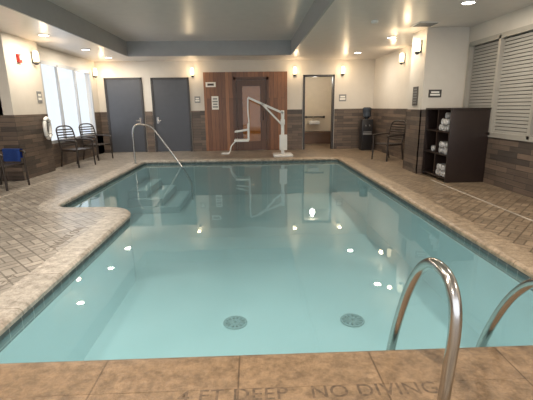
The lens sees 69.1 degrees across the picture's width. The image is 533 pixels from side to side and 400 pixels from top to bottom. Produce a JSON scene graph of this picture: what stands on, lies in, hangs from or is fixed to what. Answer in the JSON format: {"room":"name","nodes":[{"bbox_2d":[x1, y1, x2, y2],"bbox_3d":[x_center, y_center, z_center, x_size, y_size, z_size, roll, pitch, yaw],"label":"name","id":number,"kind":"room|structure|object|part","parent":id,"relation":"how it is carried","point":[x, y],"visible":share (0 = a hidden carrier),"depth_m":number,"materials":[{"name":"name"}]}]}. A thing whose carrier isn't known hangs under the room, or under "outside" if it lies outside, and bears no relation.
{"room":"indoor swimming pool","nodes":[
{"label":"indoor swimming pool","id":0,"kind":"room"},
{"bbox_2d":[0,31,99,132],"bbox_3d":[-5.642,-1.205,4.898,1.500,3.000,15.500,-1,14,-2],"label":"wall","id":1,"kind":"structure","parent":0,"point":[19,82],"depth_m":8.08,"materials":[{"name":"white paint"}]},
{"bbox_2d":[16,54,22,62],"bbox_3d":[-4.992,-2.862,7.819,0.068,0.160,0.120,-1,14,-2],"label":"fire alarm","id":2,"kind":"object","parent":1,"relation":"attached to","point":[18,56],"visible":1,"depth_m":7.79,"materials":[{"name":"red plastic"}]},
{"bbox_2d":[31,51,38,64],"bbox_3d":[-4.976,-3.064,8.337,0.138,0.290,0.126,-1,14,-2],"label":"wall sconce","id":3,"kind":"object","parent":1,"relation":"attached to","point":[34,54],"visible":1,"depth_m":8.30,"materials":[{"name":"white glass"}]},
{"bbox_3d":[-4.970,-3.089,8.331,0.126,0.240,0.126,-1,14,-2],"label":"lamp shade","id":4,"kind":"part","parent":3,"relation":"part of","materials":[{"name":"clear glass"}]},
{"bbox_2d":[36,91,42,102],"bbox_3d":[-5.030,-2.282,8.574,0.016,0.240,0.180,-1,14,-2],"label":"notice","id":5,"kind":"object","parent":1,"relation":"attached to","point":[39,95],"visible":1,"depth_m":8.56,"materials":[{"name":"white plastic"}]},
{"bbox_2d":[42,116,52,139],"bbox_3d":[-4.932,-1.618,8.714,0.104,0.520,0.439,-4,14,-13],"label":"life ring","id":6,"kind":"object","parent":1,"relation":"hanging from","point":[46,121],"visible":1,"depth_m":8.63,"materials":[{"name":"white plastic"}]},
{"bbox_2d":[0,112,104,180],"bbox_3d":[-5.555,-0.444,5.341,1.370,1.310,15.000,-1,14,-2],"label":"trim","id":7,"kind":"structure","parent":1,"relation":"attached to","point":[25,132],"depth_m":8.29,"materials":[{"name":"brown wood"}]},
{"bbox_2d":[92,68,96,77],"bbox_3d":[-5.315,-3.937,11.984,0.138,0.290,0.126,-1,14,-2],"label":"wall sconce","id":8,"kind":"object","parent":1,"relation":"attached to","point":[94,70],"visible":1,"depth_m":11.94,"materials":[{"name":"white glass"}]},
{"bbox_3d":[-5.309,-3.961,11.978,0.126,0.240,0.126,-1,14,-2],"label":"lamp shade","id":9,"kind":"part","parent":8,"relation":"part of","materials":[{"name":"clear glass"}]},
{"bbox_2d":[94,59,374,152],"bbox_3d":[-0.713,-3.331,12.613,9.650,3.400,0.180,-1,14,-2],"label":"wall","id":10,"kind":"structure","parent":0,"point":[357,82],"depth_m":12.46,"materials":[{"name":"white paint"}]},
{"bbox_2d":[103,77,147,152],"bbox_3d":[-4.545,-2.720,12.506,1.180,2.360,0.090,-1,14,-2],"label":"door","id":11,"kind":"structure","parent":10,"relation":"in","point":[124,96],"depth_m":12.50,"materials":[{"name":"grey metal"}]},
{"bbox_2d":[150,77,192,151],"bbox_3d":[-3.071,-2.746,12.556,1.210,2.350,0.090,-1,14,-2],"label":"door","id":12,"kind":"structure","parent":10,"relation":"in","point":[170,96],"depth_m":12.56,"materials":[{"name":"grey metal"}]},
{"bbox_2d":[190,68,193,76],"bbox_3d":[-2.352,-4.039,12.248,0.126,0.290,0.138,-1,14,-2],"label":"wall sconce","id":13,"kind":"object","parent":10,"relation":"attached to","point":[191,69],"visible":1,"depth_m":12.20,"materials":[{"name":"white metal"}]},
{"bbox_2d":[194,96,199,102],"bbox_3d":[-2.234,-3.245,12.508,0.180,0.200,0.016,-1,14,-2],"label":"door sign","id":14,"kind":"object","parent":10,"relation":"attached to","point":[197,98],"visible":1,"depth_m":12.50,"materials":[{"name":"grey plastic"}]},
{"bbox_2d":[205,82,215,86],"bbox_3d":[-1.789,-3.695,12.387,0.320,0.150,0.016,-1,14,-2],"label":"wall sign","id":15,"kind":"object","parent":10,"relation":"attached to","point":[208,84],"visible":1,"depth_m":12.38,"materials":[{"name":"white plastic"}]},
{"bbox_2d":[211,96,218,109],"bbox_3d":[-1.662,-3.143,12.524,0.220,0.420,0.016,-1,14,-2],"label":"notice board","id":16,"kind":"object","parent":10,"relation":"attached to","point":[215,103],"visible":1,"depth_m":12.52,"materials":[{"name":"white plastic"}]},
{"bbox_2d":[100,108,371,152],"bbox_3d":[-0.922,-2.294,12.782,8.900,1.310,0.020,-1,14,-2],"label":"trim","id":17,"kind":"structure","parent":10,"relation":"attached to","point":[346,121],"depth_m":12.80,"materials":[{"name":"brown wood"}]},
{"bbox_2d":[233,77,268,150],"bbox_3d":[-0.487,-2.793,12.628,1.140,2.340,0.119,-1,14,-2],"label":"door","id":18,"kind":"structure","parent":10,"relation":"in","point":[257,88],"depth_m":12.64,"materials":[{"name":"brown wood"}]},
{"bbox_3d":[-0.489,-2.814,12.674,0.580,1.760,0.004,-1,14,-2],"label":"panel","id":19,"kind":"part","parent":18,"relation":"part of","materials":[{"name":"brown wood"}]},
{"bbox_2d":[293,67,296,75],"bbox_3d":[0.905,-4.109,12.356,0.126,0.290,0.138,-1,14,-2],"label":"wall sconce","id":20,"kind":"object","parent":10,"relation":"attached to","point":[294,68],"visible":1,"depth_m":12.30,"materials":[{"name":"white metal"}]},
{"bbox_2d":[303,74,334,148],"bbox_3d":[1.707,-2.890,12.806,1.020,2.390,0.190,-1,14,-2],"label":"door frame","id":21,"kind":"structure","parent":10,"relation":"in","point":[332,75],"depth_m":12.69,"materials":[{"name":"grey metal"}]},
{"bbox_2d":[339,94,345,100],"bbox_3d":[2.492,-3.345,12.665,0.240,0.220,0.016,-1,14,-2],"label":"room sign","id":22,"kind":"object","parent":10,"relation":"attached to","point":[342,97],"visible":1,"depth_m":12.65,"materials":[{"name":"white plastic"}]},
{"bbox_2d":[341,66,344,75],"bbox_3d":[2.454,-4.142,12.407,0.126,0.290,0.138,-1,14,-2],"label":"wall sconce","id":23,"kind":"object","parent":10,"relation":"attached to","point":[342,67],"visible":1,"depth_m":12.36,"materials":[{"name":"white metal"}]},
{"bbox_2d":[0,160,532,363],"bbox_3d":[-0.513,0.404,6.605,5.362,0.940,8.722,-1,14,-2],"label":"pool water","id":24,"kind":"structure","parent":0,"point":[290,249],"depth_m":5.16,"materials":[{"name":"liquid"}]},
{"bbox_2d":[128,179,161,197],"bbox_3d":[-3.100,-0.158,10.029,0.425,0.500,1.595,-1,14,-2],"label":"step","id":25,"kind":"structure","parent":24,"relation":"attached to","point":[138,191],"depth_m":9.58,"materials":[{"name":"paint"}]},
{"bbox_2d":[128,185,176,206],"bbox_3d":[-2.897,-0.061,9.998,0.825,0.320,1.715,-1,14,-2],"label":"step","id":26,"kind":"structure","parent":24,"relation":"on","point":[154,199],"depth_m":9.22,"materials":[{"name":"paint"}]},
{"bbox_2d":[127,191,190,213],"bbox_3d":[-2.693,0.031,9.966,1.225,0.150,1.835,-1,14,-2],"label":"step","id":27,"kind":"structure","parent":24,"relation":"attached to","point":[170,206],"depth_m":9.10,"materials":[{"name":"paint"}]},
{"bbox_2d":[132,123,193,199],"bbox_3d":[-2.730,-0.985,10.156,1.518,2.037,0.100,-1,14,-2],"label":"stair handrail","id":28,"kind":"object","parent":24,"relation":"attached to","point":[135,125],"visible":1,"depth_m":10.05,"materials":[{"name":"silver metal"}]},
{"bbox_2d":[177,190,190,206],"bbox_3d":[-2.106,-0.055,9.966,0.052,0.004,1.830,-1,14,-2],"label":"trim","id":29,"kind":"structure","parent":24,"relation":"attached to","point":[186,195],"depth_m":9.83,"materials":[{"name":"tile"}]},
{"bbox_2d":[223,316,246,329],"bbox_3d":[-0.356,1.398,4.418,0.274,0.026,0.274,-1,14,-2],"label":"floor drain","id":30,"kind":"object","parent":24,"relation":"on","point":[233,322],"visible":1,"depth_m":4.40,"materials":[{"name":"teal plastic"}]},
{"bbox_2d":[0,156,532,397],"bbox_3d":[-0.519,-0.074,6.490,5.924,0.084,9.284,-1,14,-2],"label":"pool coping","id":31,"kind":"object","parent":24,"relation":"attached to","point":[64,378],"depth_m":2.17,"materials":[{"name":"stone"}]},
{"bbox_2d":[340,313,364,326],"bbox_3d":[0.984,1.377,4.433,0.274,0.026,0.274,-1,14,-2],"label":"floor drain","id":32,"kind":"object","parent":24,"relation":"on","point":[351,320],"visible":1,"depth_m":4.42,"materials":[{"name":"teal plastic"}]},
{"bbox_2d":[0,0,532,61],"bbox_3d":[-1.070,-2.884,4.773,10.900,0.495,15.700,-1,14,-2],"label":"ceiling","id":33,"kind":"structure","parent":0,"point":[346,28],"depth_m":7.82,"materials":[{"name":"paint"}]},
{"bbox_2d":[0,0,333,56],"bbox_3d":[-1.414,-3.014,5.552,4.730,0.398,11.360,-1,14,-2],"label":"ceiling soffit","id":34,"kind":"structure","parent":33,"relation":"attached to","point":[45,11],"depth_m":9.80,"materials":[{"name":"grey paint"}]},
{"bbox_2d":[410,22,439,26],"bbox_3d":[2.937,-3.245,7.155,0.400,0.020,0.400,-1,14,-2],"label":"ceiling vent","id":35,"kind":"object","parent":33,"relation":"in","point":[419,24],"visible":1,"depth_m":7.11,"materials":[{"name":"white metal"}]},
{"bbox_2d":[460,0,476,4],"bbox_3d":[2.954,-2.885,5.657,0.220,0.020,0.220,-1,14,-2],"label":"recessed light","id":36,"kind":"object","parent":33,"relation":"in","point":[467,2],"visible":1,"depth_m":5.62,"materials":[{"name":"white paint"}]},
{"bbox_2d":[0,144,532,294],"bbox_3d":[-1.072,-0.097,6.625,10.700,0.080,18.000,-1,14,-2],"label":"floor","id":37,"kind":"structure","parent":0,"point":[26,231],"depth_m":5.87,"materials":[{"name":"beige tile"}]},
{"bbox_2d":[0,274,15,287],"bbox_3d":[-2.201,0.730,3.075,0.104,0.003,0.655,-1,14,-2],"label":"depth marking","id":38,"kind":"object","parent":37,"relation":"on","point":[12,275],"visible":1,"depth_m":3.25,"materials":[{"name":"beige tile"}]},
{"bbox_2d":[0,149,29,190],"bbox_3d":[-4.925,-0.725,7.108,0.695,1.022,0.612,1,14,8],"label":"armchair","id":39,"kind":"object","parent":37,"relation":"on","point":[2,165],"visible":1,"depth_m":7.24,"materials":[{"name":"black metal"}]},
{"bbox_3d":[-5.113,-0.502,7.449,0.116,0.436,0.037,1,14,8],"label":"leg","id":40,"kind":"part","parent":39,"relation":"part of","materials":[{"name":"brown plastic"}]},
{"bbox_3d":[-4.650,-0.465,6.854,0.057,0.621,0.042,1,14,8],"label":"leg","id":41,"kind":"part","parent":39,"relation":"part of","materials":[{"name":"brown plastic"}]},
{"bbox_2d":[2,149,22,160],"bbox_3d":[-4.816,-0.859,7.356,0.372,0.240,0.101,1,14,8],"label":"towel","id":42,"kind":"object","parent":39,"relation":"on","point":[8,154],"visible":0.94,"depth_m":7.32,"materials":[{"name":"blue fabric"}]},
{"bbox_3d":[-4.863,-0.632,7.122,0.520,0.045,0.520,1,14,8],"label":"seat","id":43,"kind":"part","parent":39,"relation":"part of","materials":[{"name":"brown plastic"}]},
{"bbox_3d":[-4.577,-0.589,7.369,0.057,0.621,0.042,1,14,8],"label":"leg","id":44,"kind":"part","parent":39,"relation":"part of","materials":[{"name":"brown plastic"}]},
{"bbox_2d":[0,180,47,197],"bbox_3d":[-4.333,0.400,4.561,0.025,0.003,7.000,-1,14,-2],"label":"trim","id":45,"kind":"structure","parent":37,"relation":"on","point":[47,180],"depth_m":7.03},
{"bbox_2d":[45,228,81,249],"bbox_3d":[-2.250,0.427,4.338,0.105,0.003,0.767,-1,14,-2],"label":"depth marking","id":46,"kind":"object","parent":37,"relation":"on","point":[65,238],"visible":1,"depth_m":4.22,"materials":[{"name":"beige tile"}]},
{"bbox_2d":[55,125,95,167],"bbox_3d":[-4.845,-1.372,9.797,0.695,1.022,0.612,4,14,19],"label":"armchair","id":47,"kind":"object","parent":37,"relation":"on","point":[76,149],"visible":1,"depth_m":9.76,"materials":[{"name":"black metal"}]},
{"bbox_3d":[-5.140,-1.046,9.713,0.116,0.436,0.037,4,14,19],"label":"leg","id":48,"kind":"part","parent":47,"relation":"part of","materials":[{"name":"brown plastic"}]},
{"bbox_3d":[-5.091,-1.594,9.834,0.177,0.602,0.558,4,14,19],"label":"backrest","id":49,"kind":"part","parent":47,"relation":"part of","materials":[{"name":"brown plastic"}]},
{"bbox_3d":[-4.880,-1.433,9.493,0.567,0.089,0.060,4,14,19],"label":"armrest","id":50,"kind":"part","parent":47,"relation":"part of","materials":[{"name":"brown plastic"}]},
{"bbox_3d":[-4.785,-1.276,9.798,0.520,0.045,0.520,4,14,19],"label":"seat","id":51,"kind":"part","parent":47,"relation":"part of","materials":[{"name":"brown plastic"}]},
{"bbox_3d":[-4.640,-1.099,9.495,0.057,0.621,0.042,4,14,19],"label":"leg","id":52,"kind":"part","parent":47,"relation":"part of","materials":[{"name":"brown plastic"}]},
{"bbox_3d":[-4.693,-1.556,9.997,0.567,0.089,0.061,4,14,19],"label":"armrest","id":53,"kind":"part","parent":47,"relation":"part of","materials":[{"name":"brown plastic"}]},
{"bbox_3d":[-4.458,-1.219,9.983,0.057,0.621,0.042,4,14,19],"label":"leg","id":54,"kind":"part","parent":47,"relation":"part of","materials":[{"name":"brown plastic"}]},
{"bbox_2d":[78,123,113,160],"bbox_3d":[-4.892,-1.675,11.062,0.695,1.022,0.612,5,15,22],"label":"armchair","id":55,"kind":"object","parent":37,"relation":"on","point":[96,144],"visible":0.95,"depth_m":11.03,"materials":[{"name":"black metal"}]},
{"bbox_3d":[-5.133,-1.901,11.112,0.177,0.602,0.558,5,15,22],"label":"backrest","id":56,"kind":"part","parent":55,"relation":"part of","materials":[{"name":"brown plastic"}]},
{"bbox_3d":[-4.706,-1.401,10.751,0.057,0.621,0.042,5,15,22],"label":"leg","id":57,"kind":"part","parent":55,"relation":"part of","materials":[{"name":"brown plastic"}]},
{"bbox_3d":[-4.834,-1.579,11.061,0.520,0.045,0.520,5,15,22],"label":"seat","id":58,"kind":"part","parent":55,"relation":"part of","materials":[{"name":"brown plastic"}]},
{"bbox_2d":[222,97,292,156],"bbox_3d":[-0.284,-2.111,11.163,2.060,1.693,0.600,-1,14,-2],"label":"lift","id":59,"kind":"object","parent":37,"relation":"on","point":[282,138],"visible":1,"depth_m":11.09,"materials":[{"name":"white plastic"}]},
{"bbox_3d":[-0.711,-1.952,11.174,0.440,0.510,0.420,-1,14,-2],"label":"seat","id":60,"kind":"part","parent":59,"relation":"part of","materials":[{"name":"white plastic"}]},
{"bbox_3d":[-0.021,-2.532,11.051,1.026,0.828,0.060,-1,14,-2],"label":"arm","id":61,"kind":"part","parent":59,"relation":"part of","materials":[{"name":"white plastic"}]},
{"bbox_2d":[0,378,532,399],"bbox_3d":[0.297,1.008,1.796,4.650,0.012,0.399,-1,14,-2],"label":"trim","id":62,"kind":"structure","parent":37,"relation":"on","point":[497,389],"depth_m":1.94,"materials":[{"name":"stone"}]},
{"bbox_2d":[177,381,437,399],"bbox_3d":[0.213,0.967,1.948,1.310,0.001,0.086,-1,14,-2],"label":"depth marking","id":63,"kind":"object","parent":62,"relation":"on","point":[184,396],"visible":0.99,"depth_m":1.95,"materials":[{"name":"brown paint"}]},
{"bbox_2d":[305,131,330,143],"bbox_3d":[1.955,-2.424,14.981,1.200,0.460,0.440,-1,14,-2],"label":"shower bench","id":64,"kind":"object","parent":37,"relation":"on","point":[311,137],"visible":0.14,"depth_m":14.81,"materials":[{"name":"brown wood"}]},
{"bbox_3d":[1.952,-2.618,14.934,1.200,0.060,0.440,-1,14,-2],"label":"seat","id":65,"kind":"part","parent":64,"relation":"part of","materials":[{"name":"brown wood"}]},
{"bbox_2d":[359,107,372,149],"bbox_3d":[3.203,-2.284,12.425,0.340,1.350,0.365,-1,14,-2],"label":"water cooler","id":66,"kind":"object","parent":37,"relation":"on","point":[366,125],"visible":1,"depth_m":12.32,"materials":[{"name":"black plastic"}]},
{"bbox_2d":[362,107,370,118],"bbox_3d":[3.196,-2.763,12.323,0.270,0.370,0.270,-1,14,-2],"label":"bottle","id":67,"kind":"object","parent":66,"relation":"on","point":[366,113],"depth_m":12.21,"materials":[{"name":"plastic"}]},
{"bbox_2d":[371,120,405,161],"bbox_3d":[3.230,-1.567,10.163,0.695,1.022,0.612,-8,15,-26],"label":"armchair","id":68,"kind":"object","parent":37,"relation":"on","point":[387,143],"visible":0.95,"depth_m":10.15,"materials":[{"name":"brown plastic"}]},
{"bbox_3d":[2.833,-1.393,10.304,0.057,0.621,0.042,-8,15,-26],"label":"leg","id":69,"kind":"part","parent":68,"relation":"part of","materials":[{"name":"brown plastic"}]},
{"bbox_3d":[3.176,-1.469,10.158,0.520,0.045,0.520,-8,15,-26],"label":"seat","id":70,"kind":"part","parent":68,"relation":"part of","materials":[{"name":"brown plastic"}]},
{"bbox_3d":[3.077,-1.285,9.840,0.057,0.621,0.042,-8,15,-26],"label":"leg","id":71,"kind":"part","parent":68,"relation":"part of","materials":[{"name":"brown plastic"}]},
{"bbox_3d":[3.297,-1.631,9.866,0.567,0.089,0.061,-8,15,-26],"label":"armrest","id":72,"kind":"part","parent":68,"relation":"part of","materials":[{"name":"brown plastic"}]},
{"bbox_3d":[3.458,-1.802,10.228,0.177,0.602,0.558,-8,15,-26],"label":"backrest","id":73,"kind":"part","parent":68,"relation":"part of","materials":[{"name":"brown plastic"}]},
{"bbox_2d":[386,257,462,399],"bbox_3d":[0.790,0.849,2.073,0.110,1.257,0.758,-1,14,-2],"label":"grab rail","id":74,"kind":"object","parent":37,"relation":"attached to","point":[455,320],"visible":0.84,"depth_m":1.69,"materials":[{"name":"silver metal"}]},
{"bbox_2d":[421,107,491,182],"bbox_3d":[3.603,-1.090,7.458,0.730,1.340,1.025,-1,14,-2],"label":"towel shelf","id":75,"kind":"object","parent":37,"relation":"on","point":[467,135],"visible":0.98,"depth_m":7.04,"materials":[{"name":"brown laminate"}]},
{"bbox_3d":[3.592,-1.206,7.941,0.715,1.340,0.030,-1,14,-2],"label":"panel","id":76,"kind":"part","parent":75,"relation":"part of","materials":[{"name":"brown laminate"}]},
{"bbox_3d":[3.595,-1.727,7.305,0.730,0.030,1.025,-1,14,-2],"label":"panel","id":77,"kind":"part","parent":75,"relation":"part of","materials":[{"name":"brown laminate"}]},
{"bbox_3d":[3.628,-0.978,6.989,0.715,1.340,0.030,-1,14,-2],"label":"panel","id":78,"kind":"part","parent":75,"relation":"part of","materials":[{"name":"brown laminate"}]},
{"bbox_3d":[3.480,-0.927,7.224,0.360,0.110,0.106,-1,14,-2],"label":"rolled towel","id":79,"kind":"object","parent":75,"relation":"on","visible":0},
{"bbox_2d":[439,141,447,146],"bbox_3d":[3.442,-1.046,7.261,0.360,0.110,0.106,-1,14,-2],"label":"rolled towel","id":80,"kind":"object","parent":79,"relation":"on","point":[441,143],"visible":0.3,"depth_m":7.26,"materials":[{"name":"white fabric"}]},
{"bbox_2d":[432,180,532,220],"bbox_3d":[3.276,0.331,4.424,0.025,0.003,6.200,-1,14,-2],"label":"trim","id":81,"kind":"structure","parent":37,"relation":"on","point":[432,180],"depth_m":5.65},
{"bbox_2d":[476,278,532,346],"bbox_3d":[1.370,0.850,2.096,0.110,1.030,0.758,-1,14,-2],"label":"grab rail","id":82,"kind":"object","parent":37,"relation":"attached to","point":[520,289],"visible":0.67,"depth_m":2.22,"materials":[{"name":"silver metal"}]},
{"bbox_2d":[305,77,331,130],"bbox_3d":[1.720,-3.303,13.963,2.100,2.650,2.250,-1,14,-2],"label":"wall","id":83,"kind":"structure","parent":0,"point":[318,90],"depth_m":14.91,"materials":[{"name":"beige paint"}]},
{"bbox_2d":[307,116,319,123],"bbox_3d":[1.797,-3.063,14.796,0.400,0.314,0.550,-1,14,-2],"label":"basin","id":84,"kind":"object","parent":83,"relation":"attached to","point":[312,121],"visible":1,"depth_m":14.55,"materials":[{"name":"white ceramic"}]},
{"bbox_3d":[1.799,-2.969,14.818,0.400,0.120,0.550,-1,14,-2],"label":"bowl","id":85,"kind":"part","parent":84,"relation":"part of","materials":[{"name":"white ceramic"}]},
{"bbox_2d":[305,116,324,117],"bbox_3d":[1.887,-3.219,14.996,0.790,0.090,0.096,-1,14,-2],"label":"grab bar","id":86,"kind":"object","parent":83,"relation":"attached to","point":[305,116],"visible":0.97,"depth_m":14.96,"materials":[{"name":"brown metal"}]},
{"bbox_2d":[373,4,532,109],"bbox_3d":[3.723,-1.404,5.208,0.984,3.000,15.500,-1,14,-2],"label":"wall","id":87,"kind":"structure","parent":0,"point":[441,64],"depth_m":7.73,"materials":[{"name":"white paint"}]},
{"bbox_2d":[399,53,405,64],"bbox_3d":[3.523,-3.674,10.059,0.138,0.290,0.126,-1,14,-2],"label":"wall sconce","id":88,"kind":"object","parent":87,"relation":"attached to","point":[402,55],"visible":1,"depth_m":10.02,"materials":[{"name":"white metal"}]},
{"bbox_3d":[3.517,-3.698,10.053,0.126,0.240,0.126,-1,14,-2],"label":"lamp shade","id":89,"kind":"part","parent":88,"relation":"part of","materials":[{"name":"white glass"}]},
{"bbox_2d":[412,86,418,105],"bbox_3d":[3.113,-2.173,8.098,0.016,0.380,0.240,-1,14,-2],"label":"sign","id":90,"kind":"object","parent":87,"relation":"attached to","point":[415,89],"visible":1,"depth_m":8.07,"materials":[{"name":"grey plastic"}]},
{"bbox_2d":[414,39,421,54],"bbox_3d":[3.041,-3.077,7.775,0.138,0.290,0.126,-1,14,-2],"label":"wall sconce","id":91,"kind":"object","parent":87,"relation":"attached to","point":[418,43],"visible":1,"depth_m":7.73,"materials":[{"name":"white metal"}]},
{"bbox_2d":[428,90,441,96],"bbox_3d":[3.381,-2.137,7.761,0.260,0.150,0.016,-1,14,-2],"label":"notice","id":92,"kind":"object","parent":87,"relation":"attached to","point":[432,93],"visible":1,"depth_m":7.75,"materials":[{"name":"plastic"}]},
{"bbox_2d":[372,108,532,197],"bbox_3d":[3.647,-0.593,5.451,0.854,1.310,15.400,-1,14,-2],"label":"trim","id":93,"kind":"structure","parent":87,"relation":"attached to","point":[508,163],"depth_m":7.04,"materials":[{"name":"brown wood"}]},
{"bbox_2d":[463,24,532,141],"bbox_3d":[4.052,-1.852,6.219,0.140,1.730,2.990,-1,14,-2],"label":"window shutters","id":94,"kind":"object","parent":87,"relation":"in","point":[469,100],"depth_m":6.56,"materials":[{"name":"white wood"}]},
{"bbox_2d":[468,41,498,107],"bbox_3d":[4.016,-2.074,7.183,0.014,1.556,0.870,-1,14,-2],"label":"blind","id":95,"kind":"object","parent":94,"relation":"attached to","point":[472,102],"depth_m":7.19,"materials":[{"name":"white plastic"}]},
{"bbox_2d":[471,31,532,132],"bbox_3d":[4.069,-1.853,6.220,0.004,1.650,2.930,-1,14,-2],"label":"window","id":96,"kind":"structure","parent":94,"relation":"attached to","point":[530,31],"depth_m":6.47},
{"bbox_2d":[494,32,532,135],"bbox_3d":[4.051,-1.849,6.246,0.014,1.556,0.940,-1,14,-2],"label":"blind","id":97,"kind":"object","parent":94,"relation":"attached to","point":[527,99],"depth_m":6.31,"materials":[{"name":"white plastic"}]},
{"bbox_3d":[3.456,-0.488,7.197,0.360,0.110,0.106,-1,14,-2],"label":"rolled towel","id":98,"kind":"object","parent":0,"visible":0},
{"bbox_2d":[440,165,445,170],"bbox_3d":[3.448,-0.608,7.234,0.360,0.110,0.106,-1,14,-2],"label":"rolled towel","id":99,"kind":"object","parent":98,"relation":"on","point":[442,167],"visible":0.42,"depth_m":7.21,"materials":[{"name":"white fabric"}]},
{"bbox_3d":[3.460,-1.305,7.001,0.360,0.110,0.106,-1,14,-2],"label":"rolled towel","id":100,"kind":"object","parent":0,"visible":0},
{"bbox_2d":[444,119,449,124],"bbox_3d":[3.435,-1.425,7.038,0.360,0.110,0.106,-1,14,-2],"label":"rolled towel","id":101,"kind":"object","parent":100,"relation":"on","point":[446,121],"visible":0.34,"depth_m":7.01,"materials":[{"name":"white fabric"}]},
{"bbox_2d":[445,113,450,118],"bbox_3d":[3.472,-1.546,7.077,0.360,0.110,0.106,-1,14,-2],"label":"rolled towel","id":102,"kind":"object","parent":101,"relation":"on","point":[447,115],"visible":0.34,"depth_m":7.05,"materials":[{"name":"white fabric"}]},
{"label":"outside","id":103,"kind":"structure","parent":0,"visible":0},
{"bbox_2d":[39,60,96,143],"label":"window","id":104,"kind":"structure","parent":103,"point":[48,72],"depth_m":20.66,"materials":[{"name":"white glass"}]}
]}

